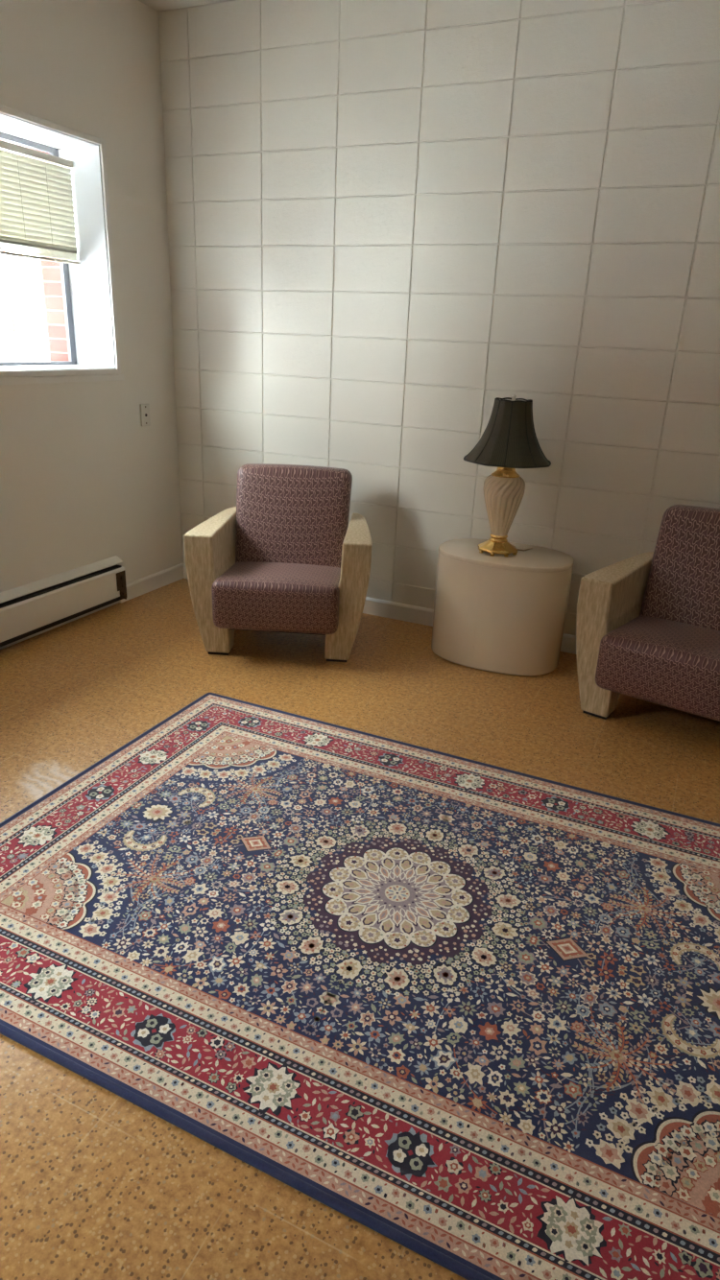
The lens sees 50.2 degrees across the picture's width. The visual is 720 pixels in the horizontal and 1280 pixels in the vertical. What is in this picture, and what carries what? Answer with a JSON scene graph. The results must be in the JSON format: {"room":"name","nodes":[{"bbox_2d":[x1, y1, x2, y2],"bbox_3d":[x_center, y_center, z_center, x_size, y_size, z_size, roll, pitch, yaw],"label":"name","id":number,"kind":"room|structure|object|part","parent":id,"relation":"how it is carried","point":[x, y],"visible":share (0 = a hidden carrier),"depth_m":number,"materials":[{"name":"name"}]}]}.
{"room":"waiting room","nodes":[
{"label":"waiting room","id":0,"kind":"room"},
{"bbox_2d":[0,139,69,361],"bbox_3d":[-2.501,-0.880,2.090,0.171,2.945,6.000,12,23,22],"label":"wall","id":1,"kind":"structure","parent":0,"point":[51,273],"depth_m":3.95,"materials":[{"name":"red brick"}]},
{"bbox_2d":[0,0,182,649],"bbox_3d":[-2.333,-0.852,1.900,0.250,2.845,5.800,12,23,22],"label":"wall","id":2,"kind":"structure","parent":0,"point":[82,483],"depth_m":3.74,"materials":[{"name":"paint"}]},
{"bbox_2d":[0,104,124,385],"bbox_3d":[-1.631,-1.623,3.194,0.280,1.059,1.499,12,23,22],"label":"window","id":3,"kind":"structure","parent":2,"relation":"in","point":[92,331],"depth_m":3.70,"materials":[{"name":"grey metal"}]},
{"bbox_3d":[-1.748,-1.664,3.240,0.018,0.975,1.384,12,23,22],"label":"sash frame","id":4,"kind":"part","parent":3,"relation":"part of","materials":[{"name":"grey metal"}]},
{"bbox_2d":[0,140,86,308],"bbox_3d":[-1.510,-1.858,3.467,0.048,0.640,0.650,12,23,22],"label":"blind","id":5,"kind":"object","parent":3,"relation":"attached to","point":[36,208],"visible":1,"depth_m":3.51,"materials":[{"name":"white plastic"}]},
{"bbox_3d":[-1.509,-1.939,3.437,0.024,0.415,0.012,12,23,22],"label":"ladder cord","id":6,"kind":"part","parent":5,"relation":"part of","materials":[{"name":"white fabric"}]},
{"bbox_3d":[-1.522,-1.753,3.512,0.026,0.012,0.650,12,23,22],"label":"rail","id":7,"kind":"part","parent":5,"relation":"part of","materials":[{"name":"white plastic"}]},
{"bbox_3d":[-1.363,-1.942,3.732,0.014,0.615,0.010,5,22,7],"label":"pull cord","id":8,"kind":"part","parent":5,"relation":"part of","materials":[{"name":"white fabric"}]},
{"bbox_2d":[0,555,127,647],"bbox_3d":[-2.062,0.247,2.661,0.076,0.268,3.631,12,23,22],"label":"baseboard heater","id":9,"kind":"object","parent":2,"relation":"attached to","point":[34,607],"visible":1,"depth_m":3.78,"materials":[{"name":"white metal"}]},
{"bbox_2d":[140,403,150,426],"bbox_3d":[-1.160,-1.217,4.160,0.014,0.116,0.072,12,23,22],"label":"outlet","id":10,"kind":"object","parent":2,"relation":"attached to","point":[145,418],"visible":1,"depth_m":4.15,"materials":[{"name":"beige plastic"}]},
{"bbox_2d":[118,563,183,602],"bbox_3d":[-1.206,-0.338,4.488,0.014,0.092,0.569,12,23,22],"label":"baseboard","id":11,"kind":"structure","parent":2,"relation":"attached to","point":[143,585],"depth_m":4.48,"materials":[{"name":"white paint"}]},
{"bbox_2d":[138,0,234,12],"bbox_3d":[0.284,-1.688,0.287,5.600,0.100,5.800,12,23,22],"label":"ceiling","id":12,"kind":"structure","parent":0,"point":[156,5],"depth_m":3.61,"materials":[{"name":"paint"}]},
{"bbox_2d":[0,578,719,1279],"bbox_3d":[0.200,1.068,1.350,5.520,0.120,5.800,12,23,22],"label":"floor","id":13,"kind":"structure","parent":0,"point":[95,1184],"depth_m":2.77,"materials":[{"name":"tile"}]},
{"bbox_2d":[183,463,372,662],"bbox_3d":[-0.358,-0.391,3.729,0.842,0.813,0.756,3,21,2],"label":"armchair","id":14,"kind":"object","parent":13,"relation":"on","point":[288,557],"visible":1,"depth_m":3.59,"materials":[{"name":"fabric"}]},
{"bbox_3d":[-0.675,-0.321,3.828,0.210,0.561,0.660,3,21,2],"label":"armrest","id":15,"kind":"part","parent":14,"relation":"part of","materials":[{"name":"beige wood"}]},
{"bbox_3d":[-0.370,-0.235,3.679,0.572,0.243,0.547,3,21,2],"label":"seat","id":16,"kind":"part","parent":14,"relation":"part of","materials":[{"name":"fabric"}]},
{"bbox_3d":[-0.368,-0.163,3.828,0.470,0.065,0.540,3,21,2],"label":"seat","id":17,"kind":"part","parent":14,"relation":"part of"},
{"bbox_3d":[-0.345,-0.530,3.874,0.577,0.660,0.320,3,21,2],"label":"backrest","id":18,"kind":"part","parent":14,"relation":"part of","materials":[{"name":"fabric"}]},
{"bbox_3d":[-0.045,-0.284,3.803,0.210,0.561,0.660,3,21,2],"label":"armrest","id":19,"kind":"part","parent":14,"relation":"part of","materials":[{"name":"beige wood"}]},
{"bbox_2d":[0,692,719,1279],"bbox_3d":[0.101,0.697,2.099,2.381,0.015,1.603,12,23,22],"label":"area rug","id":20,"kind":"object","parent":13,"relation":"on","point":[466,1010],"visible":1,"depth_m":1.81,"materials":[{"name":"carpet"}]},
{"bbox_2d":[430,538,573,675],"bbox_3d":[0.665,-0.167,3.670,0.622,0.521,0.432,12,23,22],"label":"side table","id":21,"kind":"object","parent":13,"relation":"on","point":[498,613],"visible":0.95,"depth_m":3.50,"materials":[{"name":"beige paint"}]},
{"bbox_2d":[463,394,550,557],"bbox_3d":[0.651,-0.735,3.444,0.390,0.700,0.390,12,23,22],"label":"table lamp","id":22,"kind":"object","parent":21,"relation":"on","point":[509,441],"visible":1,"depth_m":3.32,"materials":[{"name":"black fabric"}]},
{"bbox_3d":[0.659,-0.918,3.373,0.383,0.257,0.383,12,23,22],"label":"lamp shade","id":23,"kind":"part","parent":22,"relation":"part of","materials":[{"name":"black fabric"}]},
{"bbox_2d":[575,504,719,721],"bbox_3d":[1.374,-0.068,3.097,0.842,0.813,0.756,17,26,32],"label":"armchair","id":24,"kind":"object","parent":13,"relation":"on","point":[648,624],"visible":1,"depth_m":3.11,"materials":[{"name":"fabric"}]},
{"bbox_3d":[1.141,-0.052,3.344,0.210,0.561,0.660,17,26,32],"label":"armrest","id":25,"kind":"part","parent":24,"relation":"part of","materials":[{"name":"beige wood"}]},
{"bbox_3d":[1.307,0.079,3.064,0.572,0.243,0.547,17,26,32],"label":"seat","id":26,"kind":"part","parent":24,"relation":"part of","materials":[{"name":"fabric"}]},
{"bbox_3d":[1.486,-0.190,3.211,0.577,0.660,0.320,17,26,32],"label":"backrest","id":27,"kind":"part","parent":24,"relation":"part of","materials":[{"name":"fabric"}]},
{"bbox_2d":[158,0,719,635],"bbox_3d":[1.447,-1.228,3.279,5.600,2.845,0.181,12,23,22],"label":"wall","id":28,"kind":"structure","parent":0,"point":[389,222],"depth_m":3.52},
{"bbox_2d":[183,563,575,654],"bbox_3d":[1.356,0.084,3.697,5.386,0.092,0.014,12,23,22],"label":"baseboard","id":29,"kind":"structure","parent":28,"relation":"attached to","point":[372,606],"depth_m":4.16,"materials":[{"name":"white paint"}]},
{"label":"outside","id":30,"kind":"structure","parent":0,"visible":0},
{"bbox_2d":[0,331,49,361],"bbox_3d":[-9.895,-0.658,1.970,13.000,0.759,48.000,12,23,22],"label":"ground","id":31,"kind":"structure","parent":30,"point":[14,346],"depth_m":10.44,"materials":[{"name":"white"}]},
{"bbox_2d":[0,149,47,332],"bbox_3d":[-8.918,-7.585,10.393,4.220,6.840,22.700,12,23,22],"label":"building","id":32,"kind":"structure","parent":31,"relation":"on","point":[22,307],"depth_m":13.23,"materials":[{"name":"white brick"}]},
{"bbox_3d":[-5.510,-6.754,13.641,0.070,3.000,1.820,12,23,22],"label":"pale panel","id":33,"kind":"part","parent":32,"relation":"part of","materials":[{"name":"paint"}]}
]}

